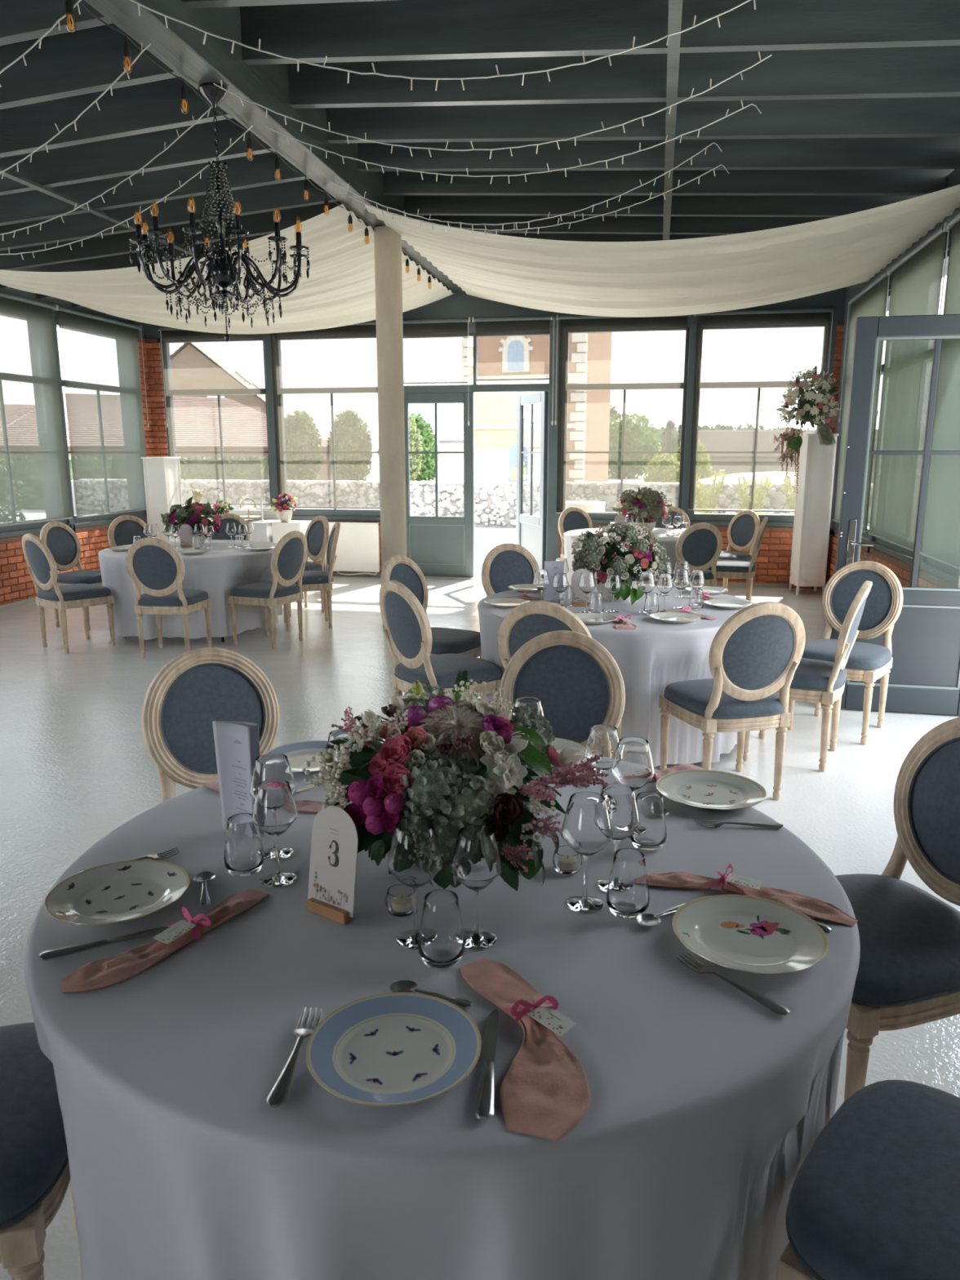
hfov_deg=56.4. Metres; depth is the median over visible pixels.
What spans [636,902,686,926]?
teaspoon
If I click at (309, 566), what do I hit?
seat cushion
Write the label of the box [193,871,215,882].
bowl
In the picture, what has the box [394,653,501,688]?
seat cushion
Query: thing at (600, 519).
window
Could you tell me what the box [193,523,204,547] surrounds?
wine glass
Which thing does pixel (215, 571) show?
tablecloth
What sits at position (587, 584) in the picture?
bowl
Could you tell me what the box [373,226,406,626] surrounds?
round column
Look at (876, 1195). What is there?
dining chair
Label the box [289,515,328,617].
dining chair
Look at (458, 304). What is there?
trim
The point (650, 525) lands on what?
bowl
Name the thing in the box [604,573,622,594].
bowl
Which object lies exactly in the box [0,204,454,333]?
drape
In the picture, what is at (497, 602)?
dinner plate
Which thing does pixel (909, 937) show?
seat cushion
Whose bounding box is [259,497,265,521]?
candle holder
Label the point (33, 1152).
seat cushion
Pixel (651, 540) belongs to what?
dining chair
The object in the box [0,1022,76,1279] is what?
dining chair
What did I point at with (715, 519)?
window
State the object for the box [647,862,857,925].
napkin
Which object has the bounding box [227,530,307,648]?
dining chair
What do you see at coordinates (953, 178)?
trim
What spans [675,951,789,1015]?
fork
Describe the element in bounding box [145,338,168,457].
brick pillar
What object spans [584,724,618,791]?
wine glass
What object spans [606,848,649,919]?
tumbler
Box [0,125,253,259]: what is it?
fairy lights
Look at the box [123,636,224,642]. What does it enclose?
round table
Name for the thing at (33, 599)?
baseboard
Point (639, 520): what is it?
wine glass
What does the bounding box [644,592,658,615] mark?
tumbler
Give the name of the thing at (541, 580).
bowl
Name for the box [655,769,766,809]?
dinner plate
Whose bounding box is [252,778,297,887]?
wine glass
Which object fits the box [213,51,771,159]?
fairy lights
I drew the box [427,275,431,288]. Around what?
socket
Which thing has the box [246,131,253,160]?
socket
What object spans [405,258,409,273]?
socket
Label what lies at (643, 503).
bouquet
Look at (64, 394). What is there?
house
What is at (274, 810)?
bowl
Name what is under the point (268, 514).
shelf
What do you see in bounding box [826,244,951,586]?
trim
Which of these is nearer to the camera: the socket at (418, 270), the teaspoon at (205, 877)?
the teaspoon at (205, 877)
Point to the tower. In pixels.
(495, 412)
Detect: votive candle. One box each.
[385,884,413,916]
[552,845,582,874]
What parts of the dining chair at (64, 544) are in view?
leg, frame, seat rail, leg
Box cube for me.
[271,520,313,562]
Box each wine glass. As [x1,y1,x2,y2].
[142,524,150,537]
[147,524,159,537]
[162,523,172,543]
[169,525,180,548]
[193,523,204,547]
[204,524,214,548]
[225,523,236,546]
[237,524,248,546]
[244,521,253,545]
[249,753,296,860]
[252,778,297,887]
[325,728,355,804]
[354,714,385,742]
[386,817,443,949]
[450,824,502,949]
[512,696,544,782]
[532,568,550,600]
[551,573,568,605]
[555,558,568,573]
[560,791,613,913]
[577,571,595,613]
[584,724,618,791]
[596,783,639,892]
[604,573,622,613]
[610,737,654,838]
[624,515,634,524]
[635,516,644,524]
[637,572,655,613]
[656,573,673,612]
[657,560,672,595]
[662,515,671,536]
[672,515,681,536]
[672,568,689,608]
[673,560,690,598]
[676,513,684,533]
[689,569,705,588]
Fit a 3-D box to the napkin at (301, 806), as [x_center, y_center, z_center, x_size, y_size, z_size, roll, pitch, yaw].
[-0.530,0.376,2.227,0.424,0.043,0.089,6,13,26]
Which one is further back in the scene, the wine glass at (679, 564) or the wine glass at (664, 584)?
the wine glass at (679, 564)
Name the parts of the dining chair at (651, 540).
panel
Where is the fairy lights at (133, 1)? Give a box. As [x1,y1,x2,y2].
[129,0,755,90]
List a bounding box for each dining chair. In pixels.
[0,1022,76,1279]
[22,533,115,653]
[39,521,102,630]
[107,515,152,546]
[125,537,212,658]
[141,647,279,803]
[207,513,251,540]
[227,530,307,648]
[283,521,340,631]
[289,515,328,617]
[378,580,502,705]
[380,555,481,700]
[480,542,538,596]
[497,600,624,740]
[499,630,625,747]
[558,506,592,558]
[606,523,656,584]
[653,506,689,528]
[654,522,722,587]
[658,601,805,799]
[707,516,768,601]
[717,510,759,594]
[742,580,872,772]
[776,1080,959,1279]
[786,560,902,745]
[835,717,959,1101]
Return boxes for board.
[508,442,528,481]
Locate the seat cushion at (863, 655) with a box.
[801,639,891,670]
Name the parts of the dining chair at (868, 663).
leg, leg, frame, seat rail, leg, leg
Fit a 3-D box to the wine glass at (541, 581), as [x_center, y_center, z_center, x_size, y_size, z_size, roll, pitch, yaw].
[0.338,-0.279,4.933,0.098,0.216,0.098,2,12,11]
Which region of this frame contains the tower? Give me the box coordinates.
[461,337,549,449]
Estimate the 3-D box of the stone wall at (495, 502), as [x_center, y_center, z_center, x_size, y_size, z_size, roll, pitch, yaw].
[2.749,-2.892,19.199,26.000,1.040,0.592,2,12,11]
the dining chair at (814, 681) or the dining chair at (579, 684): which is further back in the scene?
the dining chair at (814, 681)
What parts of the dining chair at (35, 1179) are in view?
leg, seat rail, leg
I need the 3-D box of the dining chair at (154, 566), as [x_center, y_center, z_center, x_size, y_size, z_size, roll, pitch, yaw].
[-2.479,-0.358,7.140,0.496,0.968,0.588,1,12,5]
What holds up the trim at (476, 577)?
attached to the wall at (773, 561)
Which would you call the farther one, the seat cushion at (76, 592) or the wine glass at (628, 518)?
the wine glass at (628, 518)
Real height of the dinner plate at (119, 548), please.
0.024 m
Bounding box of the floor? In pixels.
[0,575,959,1279]
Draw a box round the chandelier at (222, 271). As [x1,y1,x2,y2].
[128,82,310,342]
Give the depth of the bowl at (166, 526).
8.07 m
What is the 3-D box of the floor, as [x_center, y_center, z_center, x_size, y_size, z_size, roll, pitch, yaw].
[-1.519,0.727,4.618,9.350,0.120,15.100,2,12,11]
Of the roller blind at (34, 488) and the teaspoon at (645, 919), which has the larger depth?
the roller blind at (34, 488)
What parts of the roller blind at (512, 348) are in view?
rail, chain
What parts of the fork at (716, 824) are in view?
handle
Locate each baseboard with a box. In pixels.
[0,597,35,609]
[332,572,787,588]
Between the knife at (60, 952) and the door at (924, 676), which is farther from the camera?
the door at (924, 676)
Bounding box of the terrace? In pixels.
[474,546,495,575]
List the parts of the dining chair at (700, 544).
seat rail, frame, panel, leg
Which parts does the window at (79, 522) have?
sill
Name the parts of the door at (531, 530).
panel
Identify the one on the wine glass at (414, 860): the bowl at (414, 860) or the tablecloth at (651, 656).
the bowl at (414, 860)
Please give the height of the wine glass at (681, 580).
0.216 m
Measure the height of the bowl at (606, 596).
0.120 m
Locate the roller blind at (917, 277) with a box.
[867,222,948,551]
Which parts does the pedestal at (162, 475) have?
leg, fabric panel, leg, fabric panel, leg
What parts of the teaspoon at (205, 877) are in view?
handle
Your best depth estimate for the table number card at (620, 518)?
9.43 m
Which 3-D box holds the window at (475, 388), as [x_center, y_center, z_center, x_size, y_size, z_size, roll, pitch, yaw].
[-0.092,-3.429,11.035,1.930,0.720,0.090,2,12,11]
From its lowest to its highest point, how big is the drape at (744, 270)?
0.501 m
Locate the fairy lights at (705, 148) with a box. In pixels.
[329,142,722,231]
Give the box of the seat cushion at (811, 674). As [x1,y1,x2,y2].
[789,657,847,690]
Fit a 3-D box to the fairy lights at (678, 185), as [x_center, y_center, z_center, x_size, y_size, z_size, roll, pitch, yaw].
[0.313,-3.064,6.289,2.793,0.407,0.035,5,13,21]
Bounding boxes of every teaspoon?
[193,871,215,906]
[389,980,472,1007]
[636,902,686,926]
[663,808,669,816]
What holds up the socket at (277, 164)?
attached to the string
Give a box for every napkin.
[60,888,268,992]
[204,781,324,812]
[459,958,590,1141]
[499,591,543,599]
[612,764,705,783]
[613,614,637,630]
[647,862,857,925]
[664,605,718,619]
[688,591,724,599]
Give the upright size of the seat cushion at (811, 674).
0.079 m
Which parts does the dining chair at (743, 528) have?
leg, frame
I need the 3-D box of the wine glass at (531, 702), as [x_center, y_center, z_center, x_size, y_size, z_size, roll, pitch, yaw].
[0.126,0.262,2.356,0.098,0.216,0.098,2,12,11]
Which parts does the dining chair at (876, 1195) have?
leg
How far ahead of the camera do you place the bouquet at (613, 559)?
5.09 m
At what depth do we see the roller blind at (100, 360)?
10.86 m
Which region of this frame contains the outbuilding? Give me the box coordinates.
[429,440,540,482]
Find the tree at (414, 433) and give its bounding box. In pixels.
[408,413,424,480]
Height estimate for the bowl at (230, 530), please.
0.115 m
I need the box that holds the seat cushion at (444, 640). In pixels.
[430,626,480,654]
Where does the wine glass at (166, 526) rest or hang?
on the tablecloth at (215, 571)
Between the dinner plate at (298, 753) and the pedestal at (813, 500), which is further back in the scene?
the pedestal at (813, 500)
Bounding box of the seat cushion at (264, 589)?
[231,581,300,598]
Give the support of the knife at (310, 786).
on the tablecloth at (708, 1103)
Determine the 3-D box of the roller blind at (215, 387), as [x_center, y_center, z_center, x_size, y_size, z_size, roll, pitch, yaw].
[-3.450,-2.918,11.684,1.487,2.286,0.052,2,12,11]
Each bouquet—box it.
[160,496,222,544]
[211,499,234,515]
[271,493,297,522]
[302,670,608,891]
[571,522,669,604]
[610,486,671,531]
[773,365,841,493]
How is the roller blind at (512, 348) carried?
attached to the window at (475, 388)
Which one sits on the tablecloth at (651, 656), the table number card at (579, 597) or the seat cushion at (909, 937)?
the table number card at (579, 597)
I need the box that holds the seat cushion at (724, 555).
[717,551,751,560]
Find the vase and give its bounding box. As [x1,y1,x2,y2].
[191,489,203,515]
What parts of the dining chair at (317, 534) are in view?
leg, frame, leg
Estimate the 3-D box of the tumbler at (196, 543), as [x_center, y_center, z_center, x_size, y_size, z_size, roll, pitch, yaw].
[-2.538,-0.872,8.003,0.081,0.116,0.081,2,12,11]
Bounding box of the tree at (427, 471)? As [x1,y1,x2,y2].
[409,411,439,481]
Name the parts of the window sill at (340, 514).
sill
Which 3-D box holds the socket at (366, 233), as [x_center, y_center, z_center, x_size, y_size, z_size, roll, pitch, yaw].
[-0.959,-3.435,7.568,0.042,0.160,0.042,2,12,11]
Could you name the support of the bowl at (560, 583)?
on the wine glass at (560, 583)
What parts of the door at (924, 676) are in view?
handle, panel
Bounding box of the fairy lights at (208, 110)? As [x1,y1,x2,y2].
[0,106,211,240]
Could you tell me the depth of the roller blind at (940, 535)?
6.21 m
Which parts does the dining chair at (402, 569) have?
frame, seat rail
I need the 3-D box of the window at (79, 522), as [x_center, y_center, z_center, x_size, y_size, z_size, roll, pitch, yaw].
[-4.639,-2.605,11.002,0.120,2.340,1.680,2,12,11]
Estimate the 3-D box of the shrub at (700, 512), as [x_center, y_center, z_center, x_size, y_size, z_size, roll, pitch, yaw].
[4.518,-2.755,17.855,0.792,1.264,0.606,2,12,11]
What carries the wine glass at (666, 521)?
on the tablecloth at (669, 543)
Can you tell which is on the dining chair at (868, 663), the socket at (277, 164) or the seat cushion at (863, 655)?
the seat cushion at (863, 655)
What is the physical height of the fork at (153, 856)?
0.010 m
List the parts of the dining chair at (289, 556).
leg, leg, seat rail, leg, frame, panel, leg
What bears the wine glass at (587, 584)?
on the tablecloth at (651, 656)
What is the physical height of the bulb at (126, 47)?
0.160 m
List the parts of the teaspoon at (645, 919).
handle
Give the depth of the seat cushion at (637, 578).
8.32 m
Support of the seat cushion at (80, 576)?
on the dining chair at (64, 544)
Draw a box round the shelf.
[202,509,279,519]
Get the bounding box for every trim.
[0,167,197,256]
[0,288,144,338]
[53,318,76,565]
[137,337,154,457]
[143,284,846,338]
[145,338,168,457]
[156,320,837,588]
[424,575,481,579]
[662,0,682,239]
[816,322,844,589]
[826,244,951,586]
[843,168,959,321]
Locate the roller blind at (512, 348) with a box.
[471,314,554,425]
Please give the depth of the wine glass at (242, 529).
8.16 m
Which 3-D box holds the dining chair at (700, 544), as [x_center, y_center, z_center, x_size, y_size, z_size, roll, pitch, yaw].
[1.998,-0.659,8.575,0.496,0.968,0.588,-2,12,-11]
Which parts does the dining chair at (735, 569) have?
seat rail, leg, leg, frame, panel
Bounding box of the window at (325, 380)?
[270,320,380,509]
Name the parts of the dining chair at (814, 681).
leg, leg, seat rail, leg, leg, frame, panel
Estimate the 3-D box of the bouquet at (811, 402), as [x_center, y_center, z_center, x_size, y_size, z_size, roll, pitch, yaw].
[3.600,-2.332,9.911,0.743,1.369,0.633,0,12,2]
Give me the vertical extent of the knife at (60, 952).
0.011 m
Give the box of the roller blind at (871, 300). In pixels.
[832,267,890,533]
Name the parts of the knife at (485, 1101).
handle, blade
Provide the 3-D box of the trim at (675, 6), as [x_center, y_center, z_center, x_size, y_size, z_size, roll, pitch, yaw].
[0.762,-2.709,3.438,0.060,0.022,14.390,2,12,11]
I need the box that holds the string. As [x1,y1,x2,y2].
[64,0,435,288]
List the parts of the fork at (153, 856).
handle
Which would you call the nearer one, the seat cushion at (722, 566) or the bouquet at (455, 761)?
the bouquet at (455, 761)
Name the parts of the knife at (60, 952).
handle, blade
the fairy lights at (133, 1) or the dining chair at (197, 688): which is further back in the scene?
the fairy lights at (133, 1)
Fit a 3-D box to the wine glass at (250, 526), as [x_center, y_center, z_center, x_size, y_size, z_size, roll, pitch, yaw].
[-2.147,-0.989,8.317,0.098,0.216,0.098,2,12,11]
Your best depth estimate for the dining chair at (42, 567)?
7.26 m
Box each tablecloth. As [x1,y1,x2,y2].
[24,758,860,1279]
[97,539,283,639]
[477,584,755,767]
[563,528,687,588]
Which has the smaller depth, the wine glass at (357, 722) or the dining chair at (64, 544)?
the wine glass at (357, 722)
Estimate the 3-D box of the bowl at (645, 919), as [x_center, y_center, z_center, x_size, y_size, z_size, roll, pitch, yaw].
[0.308,0.517,1.640,0.046,0.009,0.042,-9,15,-37]
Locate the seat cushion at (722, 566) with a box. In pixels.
[707,560,756,572]
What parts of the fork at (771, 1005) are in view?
handle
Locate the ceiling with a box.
[0,0,959,322]
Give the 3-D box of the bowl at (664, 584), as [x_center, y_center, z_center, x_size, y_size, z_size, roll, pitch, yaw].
[1.002,-0.301,4.838,0.090,0.108,0.090,2,12,11]
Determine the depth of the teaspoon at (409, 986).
1.42 m
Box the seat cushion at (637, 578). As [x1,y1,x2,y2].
[618,572,639,581]
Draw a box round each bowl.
[162,523,172,536]
[169,525,180,537]
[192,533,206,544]
[193,523,204,536]
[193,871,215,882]
[204,524,214,537]
[225,523,236,535]
[237,524,248,536]
[244,521,253,534]
[249,753,296,799]
[252,778,297,836]
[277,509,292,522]
[325,728,355,764]
[386,817,443,888]
[389,980,417,992]
[450,824,502,891]
[512,696,544,728]
[532,568,550,591]
[551,573,568,593]
[560,791,613,856]
[577,571,595,593]
[595,577,636,601]
[600,783,639,842]
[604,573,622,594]
[610,737,654,790]
[634,520,655,531]
[636,913,661,926]
[637,572,655,594]
[656,573,673,594]
[662,515,671,526]
[662,560,672,574]
[672,515,681,526]
[672,568,689,590]
[673,560,690,574]
[676,513,684,524]
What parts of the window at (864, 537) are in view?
sill, pane, pane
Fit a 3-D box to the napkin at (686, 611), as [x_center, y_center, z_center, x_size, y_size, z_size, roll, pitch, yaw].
[1.109,-0.155,4.761,0.083,0.043,0.338,-11,16,-42]
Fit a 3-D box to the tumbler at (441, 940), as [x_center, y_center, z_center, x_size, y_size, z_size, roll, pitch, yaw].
[-0.065,0.489,1.516,0.081,0.116,0.081,2,12,11]
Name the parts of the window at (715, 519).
sill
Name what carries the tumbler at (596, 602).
on the tablecloth at (651, 656)
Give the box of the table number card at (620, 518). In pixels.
[614,514,625,525]
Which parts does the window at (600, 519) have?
sill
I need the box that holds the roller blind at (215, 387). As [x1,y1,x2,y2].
[156,325,271,505]
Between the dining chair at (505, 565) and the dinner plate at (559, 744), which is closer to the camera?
the dinner plate at (559, 744)
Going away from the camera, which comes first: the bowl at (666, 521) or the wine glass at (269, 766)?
the wine glass at (269, 766)
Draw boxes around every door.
[404,391,474,577]
[515,391,548,568]
[829,314,959,715]
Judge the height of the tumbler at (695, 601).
0.116 m
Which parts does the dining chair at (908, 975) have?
leg, seat rail, frame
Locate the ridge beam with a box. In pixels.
[84,0,465,292]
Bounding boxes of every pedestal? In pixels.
[141,457,182,541]
[788,433,838,595]
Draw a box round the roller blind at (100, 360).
[56,304,149,518]
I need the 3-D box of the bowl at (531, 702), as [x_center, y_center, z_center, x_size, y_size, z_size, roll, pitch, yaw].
[0.126,0.212,2.346,0.098,0.115,0.098,2,12,11]
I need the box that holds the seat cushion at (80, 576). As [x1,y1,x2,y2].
[57,569,102,584]
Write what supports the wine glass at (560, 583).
on the tablecloth at (651, 656)
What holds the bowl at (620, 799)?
on the wine glass at (620, 799)
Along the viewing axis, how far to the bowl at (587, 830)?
1.65 m
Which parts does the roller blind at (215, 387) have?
chain, rail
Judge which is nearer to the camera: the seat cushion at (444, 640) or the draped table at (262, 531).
the seat cushion at (444, 640)
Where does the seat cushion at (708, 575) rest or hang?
on the dining chair at (700, 544)
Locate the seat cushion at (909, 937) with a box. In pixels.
[835,873,959,1002]
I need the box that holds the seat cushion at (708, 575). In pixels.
[671,566,713,579]
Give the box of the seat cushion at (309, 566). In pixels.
[304,561,321,570]
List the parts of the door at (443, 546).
panel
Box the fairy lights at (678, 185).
[349,164,728,235]
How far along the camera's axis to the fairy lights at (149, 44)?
4.46 m
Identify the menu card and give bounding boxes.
[212,720,264,834]
[543,560,564,603]
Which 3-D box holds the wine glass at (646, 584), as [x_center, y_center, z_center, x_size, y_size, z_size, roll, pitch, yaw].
[0.898,-0.256,4.827,0.098,0.216,0.098,2,12,11]
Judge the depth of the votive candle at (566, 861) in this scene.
1.83 m
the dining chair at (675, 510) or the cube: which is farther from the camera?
the cube
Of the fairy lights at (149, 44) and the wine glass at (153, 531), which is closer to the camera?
the fairy lights at (149, 44)
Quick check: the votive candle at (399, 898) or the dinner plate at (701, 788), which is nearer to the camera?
the votive candle at (399, 898)
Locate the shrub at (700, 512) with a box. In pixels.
[697,511,714,513]
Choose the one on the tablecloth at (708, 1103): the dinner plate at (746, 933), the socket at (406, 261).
the dinner plate at (746, 933)
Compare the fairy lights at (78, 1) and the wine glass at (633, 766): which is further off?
the fairy lights at (78, 1)
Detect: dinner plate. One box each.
[44,859,190,924]
[107,546,130,551]
[177,549,208,555]
[245,546,275,551]
[264,740,328,773]
[306,991,481,1106]
[484,598,529,608]
[507,583,540,592]
[525,737,586,768]
[574,613,616,624]
[577,531,597,535]
[649,612,700,623]
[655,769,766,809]
[671,894,827,973]
[685,586,728,595]
[704,599,751,608]
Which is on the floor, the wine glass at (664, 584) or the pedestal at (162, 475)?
the pedestal at (162, 475)
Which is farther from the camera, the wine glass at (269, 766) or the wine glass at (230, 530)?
the wine glass at (230, 530)
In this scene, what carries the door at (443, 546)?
in the wall at (773, 561)
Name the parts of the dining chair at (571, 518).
frame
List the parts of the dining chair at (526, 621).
panel, frame, leg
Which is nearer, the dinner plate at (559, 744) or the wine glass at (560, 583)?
the dinner plate at (559, 744)
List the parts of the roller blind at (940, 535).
rail, chain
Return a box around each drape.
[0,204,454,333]
[364,184,959,316]
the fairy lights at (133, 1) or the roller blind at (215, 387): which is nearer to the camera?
the fairy lights at (133, 1)
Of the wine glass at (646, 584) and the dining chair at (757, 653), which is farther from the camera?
the wine glass at (646, 584)
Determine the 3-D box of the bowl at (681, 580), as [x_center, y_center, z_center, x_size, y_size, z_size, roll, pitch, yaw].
[1.112,-0.333,4.945,0.098,0.115,0.098,2,12,11]
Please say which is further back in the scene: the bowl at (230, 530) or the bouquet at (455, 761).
the bowl at (230, 530)
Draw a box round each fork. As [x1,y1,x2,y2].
[76,847,180,873]
[266,1007,322,1107]
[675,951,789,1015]
[693,818,783,827]
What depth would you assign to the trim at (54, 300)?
10.04 m
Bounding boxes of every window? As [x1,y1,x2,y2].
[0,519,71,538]
[56,322,146,528]
[210,337,271,510]
[270,320,380,509]
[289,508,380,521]
[404,332,548,392]
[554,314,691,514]
[588,327,689,524]
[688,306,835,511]
[689,324,830,527]
[835,291,890,542]
[870,250,949,564]
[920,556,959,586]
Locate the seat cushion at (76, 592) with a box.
[37,583,111,601]
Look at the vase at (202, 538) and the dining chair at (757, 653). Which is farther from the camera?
the vase at (202, 538)
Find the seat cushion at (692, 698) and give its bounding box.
[664,678,784,719]
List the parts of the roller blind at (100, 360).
rail, chain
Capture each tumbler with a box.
[133,535,141,542]
[191,535,201,549]
[223,813,264,876]
[234,534,243,547]
[417,889,465,968]
[559,586,573,608]
[588,591,604,613]
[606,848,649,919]
[629,791,666,851]
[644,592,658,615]
[666,525,674,537]
[680,522,688,533]
[688,588,703,610]
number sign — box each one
[179,524,192,547]
[306,805,358,924]
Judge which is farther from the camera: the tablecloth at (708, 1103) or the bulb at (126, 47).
the bulb at (126, 47)
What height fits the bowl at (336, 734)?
0.108 m
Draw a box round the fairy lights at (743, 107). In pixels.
[264,100,761,183]
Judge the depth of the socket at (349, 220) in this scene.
7.16 m
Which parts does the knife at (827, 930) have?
blade, handle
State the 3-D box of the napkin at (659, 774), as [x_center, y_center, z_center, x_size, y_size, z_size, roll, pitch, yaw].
[0.478,0.353,2.376,0.301,0.028,0.077,-7,14,-31]
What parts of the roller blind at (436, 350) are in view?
rail, chain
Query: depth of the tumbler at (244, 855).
1.81 m
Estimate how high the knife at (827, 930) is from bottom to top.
0.011 m
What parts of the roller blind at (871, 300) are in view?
chain, rail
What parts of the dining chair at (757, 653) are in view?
leg, leg, seat rail, leg, frame, panel, leg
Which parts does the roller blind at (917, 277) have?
chain, rail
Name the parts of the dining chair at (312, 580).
leg, leg, seat rail, leg, leg, frame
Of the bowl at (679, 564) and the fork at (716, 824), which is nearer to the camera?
the fork at (716, 824)
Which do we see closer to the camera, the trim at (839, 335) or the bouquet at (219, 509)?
the trim at (839, 335)
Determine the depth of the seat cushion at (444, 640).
5.41 m
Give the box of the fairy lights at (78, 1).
[0,0,81,87]
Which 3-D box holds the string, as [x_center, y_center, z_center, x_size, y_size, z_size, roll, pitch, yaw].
[-1.134,-3.252,6.686,0.042,0.164,6.926,2,12,11]
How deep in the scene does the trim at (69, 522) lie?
10.21 m
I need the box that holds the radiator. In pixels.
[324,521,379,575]
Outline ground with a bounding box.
[474,527,515,546]
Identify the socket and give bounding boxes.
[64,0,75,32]
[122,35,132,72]
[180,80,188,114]
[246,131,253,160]
[274,153,280,178]
[302,176,308,199]
[324,192,328,214]
[347,212,353,232]
[364,224,368,242]
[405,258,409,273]
[417,267,421,281]
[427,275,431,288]
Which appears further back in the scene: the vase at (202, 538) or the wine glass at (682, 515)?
the wine glass at (682, 515)
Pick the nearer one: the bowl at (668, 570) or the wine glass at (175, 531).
the bowl at (668, 570)
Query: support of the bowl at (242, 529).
on the wine glass at (242, 529)
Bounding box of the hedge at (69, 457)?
[68,456,73,480]
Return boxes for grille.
[328,521,379,524]
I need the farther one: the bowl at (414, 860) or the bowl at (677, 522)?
the bowl at (677, 522)
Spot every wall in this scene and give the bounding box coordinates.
[0,519,147,605]
[71,480,790,528]
[294,320,843,588]
[825,528,959,587]
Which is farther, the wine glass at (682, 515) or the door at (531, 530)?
the door at (531, 530)
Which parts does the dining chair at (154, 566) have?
leg, panel, frame, leg, seat rail, leg, leg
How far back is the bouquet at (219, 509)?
11.33 m
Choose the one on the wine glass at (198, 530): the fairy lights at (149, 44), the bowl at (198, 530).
the bowl at (198, 530)
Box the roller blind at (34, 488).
[0,291,72,526]
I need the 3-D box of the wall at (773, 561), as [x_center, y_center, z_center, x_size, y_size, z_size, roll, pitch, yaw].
[-0.118,-2.304,11.345,9.250,3.050,0.318,2,12,11]
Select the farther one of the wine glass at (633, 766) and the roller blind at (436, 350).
the roller blind at (436, 350)
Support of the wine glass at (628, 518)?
on the tablecloth at (669, 543)
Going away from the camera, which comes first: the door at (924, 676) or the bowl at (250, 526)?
the door at (924, 676)
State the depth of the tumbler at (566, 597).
4.96 m
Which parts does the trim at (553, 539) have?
post, post, post, post, post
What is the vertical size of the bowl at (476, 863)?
0.108 m
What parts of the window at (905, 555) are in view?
sill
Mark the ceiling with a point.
(858, 101)
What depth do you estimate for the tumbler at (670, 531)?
9.11 m
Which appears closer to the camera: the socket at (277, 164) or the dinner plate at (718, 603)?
the dinner plate at (718, 603)
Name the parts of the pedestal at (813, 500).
leg, fabric panel, leg, fabric panel, leg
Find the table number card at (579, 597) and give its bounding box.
[571,568,591,606]
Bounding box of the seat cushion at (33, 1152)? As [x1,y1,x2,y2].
[0,1022,67,1224]
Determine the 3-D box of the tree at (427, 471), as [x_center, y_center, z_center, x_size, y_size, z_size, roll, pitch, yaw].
[-2.294,-6.068,29.566,1.914,2.935,2.011,-2,12,-7]
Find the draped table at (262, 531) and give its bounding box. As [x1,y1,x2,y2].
[205,518,279,542]
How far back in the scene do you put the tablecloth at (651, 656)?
4.49 m
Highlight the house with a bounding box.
[62,393,71,456]
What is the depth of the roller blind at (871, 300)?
8.79 m
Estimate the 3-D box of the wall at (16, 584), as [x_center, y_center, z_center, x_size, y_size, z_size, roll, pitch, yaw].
[-5.903,0.136,5.365,0.318,0.730,15.000,2,12,11]
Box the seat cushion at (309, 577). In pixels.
[294,570,333,584]
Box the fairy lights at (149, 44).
[0,42,151,178]
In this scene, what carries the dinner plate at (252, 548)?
on the tablecloth at (215, 571)
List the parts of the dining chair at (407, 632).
leg, panel, frame, seat rail, leg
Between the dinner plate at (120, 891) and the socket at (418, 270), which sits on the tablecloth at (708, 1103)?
the dinner plate at (120, 891)
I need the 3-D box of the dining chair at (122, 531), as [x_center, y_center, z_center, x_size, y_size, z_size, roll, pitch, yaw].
[-3.457,-0.776,9.134,0.496,0.968,0.588,-12,17,-44]
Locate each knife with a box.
[39,926,170,960]
[295,782,324,792]
[474,1008,498,1120]
[722,888,831,933]
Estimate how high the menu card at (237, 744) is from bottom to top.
0.262 m
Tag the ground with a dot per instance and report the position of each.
(482, 536)
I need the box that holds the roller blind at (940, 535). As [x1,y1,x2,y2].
[920,211,959,569]
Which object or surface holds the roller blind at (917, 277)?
attached to the window at (905, 555)
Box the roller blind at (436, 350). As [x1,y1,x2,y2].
[402,316,471,425]
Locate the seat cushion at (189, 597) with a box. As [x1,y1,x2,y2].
[137,589,208,606]
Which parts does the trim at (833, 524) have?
post, post, post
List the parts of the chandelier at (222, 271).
drip dish, drip dish, drip dish, drip dish, arm, arm, arm, arm, drip dish, drip dish, arm, arm, chain, stem, arm, drip dish, arm, arm, arm, arm, arm, drip dish, drip dish, drip dish, drip dish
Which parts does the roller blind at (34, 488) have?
rail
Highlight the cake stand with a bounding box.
[238,497,261,520]
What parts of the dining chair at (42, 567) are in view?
panel, frame, leg, leg, seat rail, leg, leg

